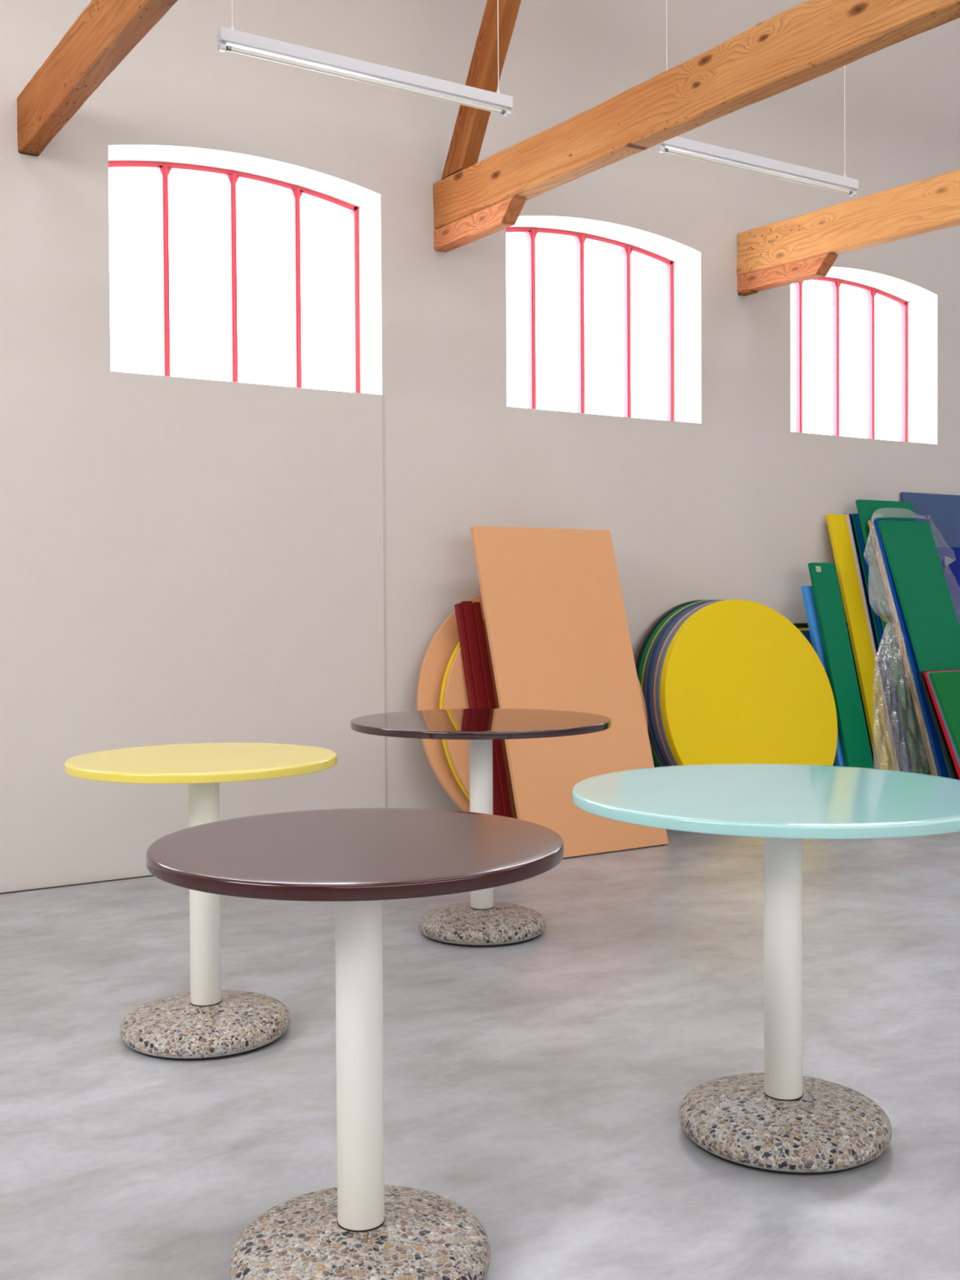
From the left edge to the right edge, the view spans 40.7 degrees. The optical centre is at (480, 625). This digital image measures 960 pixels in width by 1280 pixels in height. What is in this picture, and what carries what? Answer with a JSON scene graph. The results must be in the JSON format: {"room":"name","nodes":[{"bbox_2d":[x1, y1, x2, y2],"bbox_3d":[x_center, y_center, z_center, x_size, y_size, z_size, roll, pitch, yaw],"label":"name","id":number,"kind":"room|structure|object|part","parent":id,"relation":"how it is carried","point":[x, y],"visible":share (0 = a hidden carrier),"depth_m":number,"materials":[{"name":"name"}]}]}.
{"room":"furniture workshop","nodes":[
{"label":"furniture workshop","id":0,"kind":"room"},
{"bbox_2d":[0,43,959,893],"bbox_3d":[0.129,-0.657,6.560,16.500,3.360,0.320,-1,1,-32],"label":"wall","id":1,"kind":"structure","parent":0,"point":[183,560],"depth_m":5.87,"materials":[{"name":"paint"}]},
{"bbox_2d":[0,875,153,894],"bbox_3d":[0.225,1.024,6.454,16.500,0.003,0.022,-1,1,-32],"label":"trim","id":2,"kind":"structure","parent":1,"relation":"attached to","point":[148,875],"depth_m":5.28,"materials":[{"name":"grey"}]},
{"bbox_2d":[17,0,177,156],"bbox_3d":[0.777,-2.076,1.394,0.089,0.501,9.152,-1,1,-34],"label":"tie beam","id":3,"kind":"structure","parent":1,"relation":"attached to","point":[105,32],"depth_m":4.52,"materials":[{"name":"brown wood"}]},
{"bbox_2d":[108,160,359,392],"bbox_3d":[-1.122,-1.563,5.882,1.261,0.996,0.050,-1,1,-32],"label":"window","id":4,"kind":"structure","parent":1,"relation":"in","point":[163,169],"depth_m":5.88,"materials":[{"name":"red paint"}]},
{"bbox_2d":[506,226,673,421],"bbox_3d":[0.537,-1.592,6.911,1.261,0.996,0.050,-1,1,-32],"label":"window","id":5,"kind":"structure","parent":1,"relation":"in","point":[580,238],"depth_m":6.92,"materials":[{"name":"red paint"}]},
{"bbox_2d":[433,0,959,252],"bbox_3d":[2.326,-1.845,2.346,0.104,0.405,9.152,-1,1,-33],"label":"tie beam","id":6,"kind":"structure","parent":1,"relation":"attached to","point":[807,41],"depth_m":4.71,"materials":[{"name":"brown wood"}]},
{"bbox_2d":[440,0,521,179],"bbox_3d":[0.197,-3.022,5.524,0.084,1.862,1.345,-1,1,-32],"label":"rafter","id":7,"kind":"object","parent":6,"relation":"on","point":[471,123],"visible":0.87,"depth_m":5.79,"materials":[{"name":"brown wood"}]},
{"bbox_2d":[736,168,959,296],"bbox_3d":[4.044,-1.868,3.416,0.099,0.506,9.153,-1,1,-34],"label":"tie beam","id":8,"kind":"structure","parent":1,"relation":"attached to","point":[806,246],"depth_m":6.59,"materials":[{"name":"brown wood"}]},
{"bbox_2d":[794,276,907,441],"bbox_3d":[2.179,-1.621,7.930,1.261,0.996,0.050,-1,1,-32],"label":"window","id":9,"kind":"structure","parent":1,"relation":"in","point":[835,284],"depth_m":8.00,"materials":[{"name":"red paint"}]},
{"bbox_2d":[0,829,959,1279],"bbox_3d":[2.565,1.079,2.682,16.500,0.001,9.500,-1,1,-32],"label":"floor","id":10,"kind":"structure","parent":0,"point":[538,1086],"depth_m":3.16,"materials":[{"name":"concrete"}]},
{"bbox_2d":[63,742,337,1060],"bbox_3d":[-0.731,0.716,3.441,0.705,0.740,0.705,0,1,14],"label":"pedestal table","id":11,"kind":"object","parent":10,"relation":"on","point":[208,1021],"visible":1,"depth_m":3.37,"materials":[{"name":"yellow laminate"}]},
{"bbox_2d":[146,808,564,1279],"bbox_3d":[-0.205,0.735,2.215,0.700,0.740,0.700,0,1,37],"label":"pedestal table","id":12,"kind":"object","parent":10,"relation":"on","point":[363,1227],"visible":1,"depth_m":2.17,"materials":[{"name":"brown laminate"}]},
{"bbox_2d":[417,594,484,812],"bbox_3d":[0.248,0.417,6.289,1.244,1.219,0.292,-1,1,-32],"label":"round tabletop","id":13,"kind":"object","parent":10,"relation":"on","point":[439,651],"visible":0.21,"depth_m":6.01,"materials":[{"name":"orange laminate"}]},
{"bbox_2d":[439,615,484,799],"bbox_3d":[0.318,0.450,6.242,1.172,1.154,0.236,-1,1,-32],"label":"round tabletop","id":14,"kind":"object","parent":10,"relation":"on","point":[441,704],"visible":0.16,"depth_m":5.95,"materials":[{"name":"yellow laminate"}]},
{"bbox_2d":[454,603,476,708],"bbox_3d":[-0.019,0.465,5.931,0.024,1.138,0.335,-1,1,-32],"label":"wooden bar","id":15,"kind":"object","parent":10,"relation":"on","point":[458,607],"visible":0.44,"depth_m":5.99,"materials":[{"name":"wood"}]},
{"bbox_2d":[350,708,611,946],"bbox_3d":[0.005,0.692,4.493,0.900,0.740,0.900,0,1,33],"label":"pedestal table","id":16,"kind":"object","parent":10,"relation":"on","point":[481,922],"visible":1,"depth_m":4.39,"materials":[{"name":"brown laminate"}]},
{"bbox_2d":[459,600,503,816],"bbox_3d":[0.019,0.459,5.944,0.050,1.149,0.338,-1,1,-32],"label":"wooden bar","id":17,"kind":"object","parent":10,"relation":"on","point":[467,606],"visible":0.44,"depth_m":5.98,"materials":[{"name":"wood"}]},
{"bbox_2d":[471,601,512,817],"bbox_3d":[0.064,0.461,5.957,0.036,1.144,0.337,-1,1,-32],"label":"wooden bar","id":18,"kind":"object","parent":10,"relation":"on","point":[499,757],"visible":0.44,"depth_m":5.97,"materials":[{"name":"wood"}]},
{"bbox_2d":[442,617,648,818],"bbox_3d":[0.337,0.450,6.225,1.172,1.155,0.244,-1,1,-32],"label":"round tabletop","id":19,"kind":"object","parent":10,"relation":"on","point":[455,696],"visible":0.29,"depth_m":5.97,"materials":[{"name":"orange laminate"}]},
{"bbox_2d":[470,525,668,857],"bbox_3d":[0.419,0.281,6.040,0.797,1.497,0.462,-1,1,-32],"label":"tabletop","id":20,"kind":"object","parent":10,"relation":"on","point":[556,620],"visible":0.8,"depth_m":6.03,"materials":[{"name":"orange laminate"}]},
{"bbox_2d":[634,600,697,665],"bbox_3d":[1.280,0.434,6.938,1.176,1.149,0.293,-1,1,-31],"label":"round tabletop","id":21,"kind":"object","parent":10,"relation":"on","point":[668,611],"visible":0.16,"depth_m":6.79,"materials":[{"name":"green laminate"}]},
{"bbox_2d":[635,600,701,767],"bbox_3d":[1.293,0.434,6.914,1.176,1.149,0.293,-1,1,-31],"label":"round tabletop","id":22,"kind":"object","parent":10,"relation":"on","point":[641,651],"visible":0.12,"depth_m":6.75,"materials":[{"name":"black laminate"}]},
{"bbox_2d":[637,600,705,767],"bbox_3d":[1.310,0.434,6.894,1.176,1.149,0.293,-1,1,-31],"label":"round tabletop","id":23,"kind":"object","parent":10,"relation":"on","point":[655,632],"visible":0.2,"depth_m":6.69,"materials":[{"name":"green laminate"}]},
{"bbox_2d":[640,600,706,766],"bbox_3d":[1.331,0.434,6.875,1.176,1.149,0.293,-1,1,-31],"label":"round tabletop","id":24,"kind":"object","parent":10,"relation":"on","point":[705,600],"visible":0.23,"depth_m":6.67,"materials":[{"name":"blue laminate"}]},
{"bbox_2d":[642,600,711,766],"bbox_3d":[1.335,0.435,6.847,1.176,1.149,0.293,-1,1,-31],"label":"round tabletop","id":25,"kind":"object","parent":10,"relation":"on","point":[661,631],"visible":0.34,"depth_m":6.59,"materials":[{"name":"blue laminate"}]},
{"bbox_2d":[647,600,713,766],"bbox_3d":[1.355,0.435,6.828,1.176,1.149,0.293,-1,1,-31],"label":"round tabletop","id":26,"kind":"object","parent":10,"relation":"on","point":[679,615],"visible":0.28,"depth_m":6.57,"materials":[{"name":"blue laminate"}]},
{"bbox_2d":[648,600,717,765],"bbox_3d":[1.363,0.435,6.802,1.176,1.149,0.293,-1,1,-31],"label":"round tabletop","id":27,"kind":"object","parent":10,"relation":"on","point":[665,635],"visible":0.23,"depth_m":6.53,"materials":[{"name":"grey laminate"}]},
{"bbox_2d":[653,600,719,765],"bbox_3d":[1.381,0.436,6.782,1.176,1.149,0.293,-1,1,-31],"label":"round tabletop","id":28,"kind":"object","parent":10,"relation":"on","point":[686,615],"visible":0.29,"depth_m":6.52,"materials":[{"name":"pink laminate"}]},
{"bbox_2d":[655,600,724,765],"bbox_3d":[1.389,0.436,6.755,1.176,1.149,0.293,-1,1,-31],"label":"round tabletop","id":29,"kind":"object","parent":10,"relation":"on","point":[665,648],"visible":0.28,"depth_m":6.48,"materials":[{"name":"blue metal"}]},
{"bbox_2d":[659,599,733,765],"bbox_3d":[1.406,0.436,6.735,1.176,1.149,0.293,-1,1,-31],"label":"round tabletop","id":30,"kind":"object","parent":10,"relation":"on","point":[702,608],"visible":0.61,"depth_m":6.47,"materials":[{"name":"yellow laminate"}]},
{"bbox_2d":[662,599,837,765],"bbox_3d":[1.418,0.437,6.712,1.176,1.149,0.293,-1,1,-31],"label":"round tabletop","id":31,"kind":"object","parent":10,"relation":"on","point":[742,683],"visible":0.66,"depth_m":6.71,"materials":[{"name":"yellow laminate"}]},
{"bbox_2d":[571,763,959,1174],"bbox_3d":[0.649,0.719,2.774,0.900,0.740,0.900,0,1,6],"label":"pedestal table","id":32,"kind":"object","parent":10,"relation":"on","point":[779,1119],"visible":1,"depth_m":2.71,"materials":[{"name":"teal laminate"}]},
{"bbox_2d":[800,586,837,765],"bbox_3d":[1.938,0.388,7.150,0.120,1.223,0.333,-1,1,-32],"label":"tabletop","id":33,"kind":"object","parent":10,"relation":"on","point":[802,587],"visible":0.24,"depth_m":7.20,"materials":[{"name":"blue"}]},
{"bbox_2d":[793,622,848,628],"bbox_3d":[2.037,0.488,7.483,0.620,1.012,0.167,-1,1,-32],"label":"tabletop","id":34,"kind":"object","parent":10,"relation":"on","point":[802,624],"visible":0.02,"depth_m":7.43,"materials":[{"name":"black laminate"}]},
{"bbox_2d":[798,626,848,630],"bbox_3d":[2.057,0.501,7.460,0.620,0.984,0.164,-1,1,-32],"label":"tabletop","id":35,"kind":"object","parent":10,"relation":"on","point":[800,628],"visible":0.02,"depth_m":7.39,"materials":[{"name":"yellow laminate"}]},
{"bbox_2d":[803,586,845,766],"bbox_3d":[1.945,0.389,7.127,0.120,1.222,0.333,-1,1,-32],"label":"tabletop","id":36,"kind":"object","parent":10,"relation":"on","point":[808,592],"visible":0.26,"depth_m":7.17,"materials":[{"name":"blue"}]},
{"bbox_2d":[800,629,875,768],"bbox_3d":[2.076,0.508,7.439,0.620,0.972,0.162,-1,1,-32],"label":"tabletop","id":37,"kind":"object","parent":10,"relation":"on","point":[806,633],"visible":0.02,"depth_m":7.52,"materials":[{"name":"blue laminate"}]},
{"bbox_2d":[808,562,873,768],"bbox_3d":[2.005,0.324,7.123,0.187,1.352,0.364,-1,1,-32],"label":"tabletop","id":38,"kind":"object","parent":10,"relation":"on","point":[824,578],"visible":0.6,"depth_m":7.13,"materials":[{"name":"green laminate"}]},
{"bbox_2d":[826,514,897,770],"bbox_3d":[2.184,0.174,7.365,0.137,1.640,0.448,-1,1,-32],"label":"tabletop","id":39,"kind":"object","parent":10,"relation":"on","point":[847,575],"visible":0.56,"depth_m":7.39,"materials":[{"name":"yellow laminate"}]},
{"bbox_2d":[844,514,899,770],"bbox_3d":[2.255,0.171,7.409,0.024,1.644,0.434,-1,1,-32],"label":"tabletop","id":40,"kind":"object","parent":10,"relation":"on","point":[847,517],"visible":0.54,"depth_m":7.46,"materials":[{"name":"pink laminate"}]},
{"bbox_2d":[843,513,902,770],"bbox_3d":[2.423,0.165,7.545,0.400,1.649,0.441,-1,1,-32],"label":"tabletop","id":41,"kind":"object","parent":10,"relation":"on","point":[876,644],"visible":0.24,"depth_m":7.49,"materials":[{"name":"blue laminate"}]},
{"bbox_2d":[851,513,907,772],"bbox_3d":[2.459,0.165,7.524,0.380,1.649,0.433,-1,1,-32],"label":"tabletop","id":42,"kind":"object","parent":10,"relation":"on","point":[873,615],"visible":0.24,"depth_m":7.47,"materials":[{"name":"green laminate"}]},
{"bbox_2d":[854,513,912,772],"bbox_3d":[2.480,0.165,7.514,0.380,1.649,0.446,-1,1,-32],"label":"tabletop","id":43,"kind":"object","parent":10,"relation":"on","point":[860,535],"visible":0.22,"depth_m":7.47,"materials":[{"name":"blue laminate"}]},
{"bbox_2d":[855,499,931,774],"bbox_3d":[2.509,0.128,7.454,0.457,1.726,0.487,-1,1,-32],"label":"tabletop","id":44,"kind":"object","parent":10,"relation":"on","point":[867,509],"visible":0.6,"depth_m":7.44,"materials":[{"name":"green laminate"}]},
{"bbox_2d":[867,520,934,775],"bbox_3d":[2.551,0.192,7.360,0.410,1.601,0.524,-1,1,-32],"label":"tabletop","id":45,"kind":"object","parent":10,"relation":"on","point":[868,522],"visible":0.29,"depth_m":7.30,"materials":[{"name":"pink laminate"}]},
{"bbox_2d":[872,519,936,772],"bbox_3d":[2.561,0.191,7.338,0.412,1.603,0.524,-1,1,-32],"label":"tabletop","id":46,"kind":"object","parent":10,"relation":"on","point":[877,540],"visible":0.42,"depth_m":7.30,"materials":[{"name":"white laminate"}]},
{"bbox_2d":[873,519,950,777],"bbox_3d":[2.571,0.192,7.311,0.416,1.602,0.528,-1,1,-32],"label":"tabletop","id":47,"kind":"object","parent":10,"relation":"on","point":[940,757],"visible":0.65,"depth_m":7.20,"materials":[{"name":"blue laminate"}]},
{"bbox_2d":[864,509,959,777],"bbox_3d":[2.462,0.150,7.263,1.228,1.672,0.584,-1,1,-32],"label":"bubble wrap","id":48,"kind":"object","parent":10,"relation":"on","point":[904,713],"visible":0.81,"depth_m":7.07,"materials":[{"name":"clear plastic"}]},
{"bbox_2d":[876,520,959,778],"bbox_3d":[2.601,0.196,7.264,0.420,1.595,0.583,-1,1,-32],"label":"tabletop","id":49,"kind":"object","parent":10,"relation":"on","point":[932,624],"visible":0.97,"depth_m":7.35,"materials":[{"name":"green laminate"}]},
{"bbox_2d":[899,492,959,547],"bbox_3d":[3.037,0.078,8.078,1.000,1.797,0.195,-1,1,-32],"label":"tabletop","id":50,"kind":"object","parent":10,"relation":"on","point":[944,510],"visible":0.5,"depth_m":8.02,"materials":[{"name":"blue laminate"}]},
{"bbox_2d":[918,669,959,779],"bbox_3d":[2.842,0.618,7.184,0.850,0.751,0.312,-1,1,-32],"label":"tabletop","id":51,"kind":"object","parent":10,"relation":"on","point":[951,766],"visible":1,"depth_m":6.98,"materials":[{"name":"black laminate"}]},
{"bbox_2d":[923,669,959,779],"bbox_3d":[2.864,0.618,7.140,0.850,0.752,0.333,-1,1,-32],"label":"tabletop","id":52,"kind":"object","parent":10,"relation":"on","point":[957,769],"visible":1,"depth_m":6.95,"materials":[{"name":"red laminate"}]},
{"bbox_2d":[926,670,959,768],"bbox_3d":[2.874,0.619,7.110,0.850,0.750,0.342,-1,1,-32],"label":"tabletop","id":53,"kind":"object","parent":10,"relation":"on","point":[949,735],"visible":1,"depth_m":6.93,"materials":[{"name":"blue metal"}]},
{"bbox_2d":[928,671,959,758],"bbox_3d":[2.882,0.621,7.077,0.850,0.748,0.355,-1,1,-32],"label":"tabletop","id":54,"kind":"object","parent":10,"relation":"on","point":[946,685],"visible":1,"depth_m":6.96,"materials":[{"name":"green laminate"}]},
{"bbox_2d":[936,546,959,626],"bbox_3d":[3.099,0.244,8.040,1.000,1.466,0.210,-1,1,-32],"label":"tabletop","id":55,"kind":"object","parent":10,"relation":"on","point":[954,567],"visible":0.02,"depth_m":7.98,"materials":[{"name":"blue laminate"}]},
{"bbox_2d":[0,0,959,247],"bbox_3d":[2.608,-4.658,2.449,16.500,4.760,9.200,-1,1,-32],"label":"ceiling","id":56,"kind":"structure","parent":0,"point":[565,59],"depth_m":6.39,"materials":[{"name":"paint"}]},
{"bbox_2d":[216,0,512,117],"bbox_3d":[-0.405,-2.800,4.879,1.228,1.517,0.048,-1,1,-32],"label":"lamp","id":57,"kind":"object","parent":56,"relation":"hanging from","point":[231,40],"visible":1,"depth_m":4.84,"materials":[{"name":"white metal"}]},
{"bbox_3d":[-0.883,-2.829,4.582,0.013,1.443,0.013,-1,1,-32],"label":"suspension cord","id":58,"kind":"part","parent":57,"relation":"part of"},
{"bbox_3d":[0.070,-2.845,5.173,0.013,1.443,0.013,-1,1,-32],"label":"suspension cord","id":59,"kind":"part","parent":57,"relation":"part of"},
{"bbox_2d":[655,0,858,196],"bbox_3d":[1.292,-2.829,5.931,1.220,1.519,0.048,-1,1,-32],"label":"lamp","id":60,"kind":"object","parent":56,"relation":"hanging from","point":[677,145],"visible":0.84,"depth_m":5.91,"materials":[{"name":"white metal"}]},
{"bbox_3d":[0.811,-2.857,5.633,0.013,1.445,0.013,-1,1,-32],"label":"suspension cord","id":61,"kind":"part","parent":60,"relation":"part of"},
{"bbox_3d":[1.750,-2.874,6.215,0.013,1.445,0.013,-1,1,-32],"label":"suspension cord","id":62,"kind":"part","parent":60,"relation":"part of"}
]}

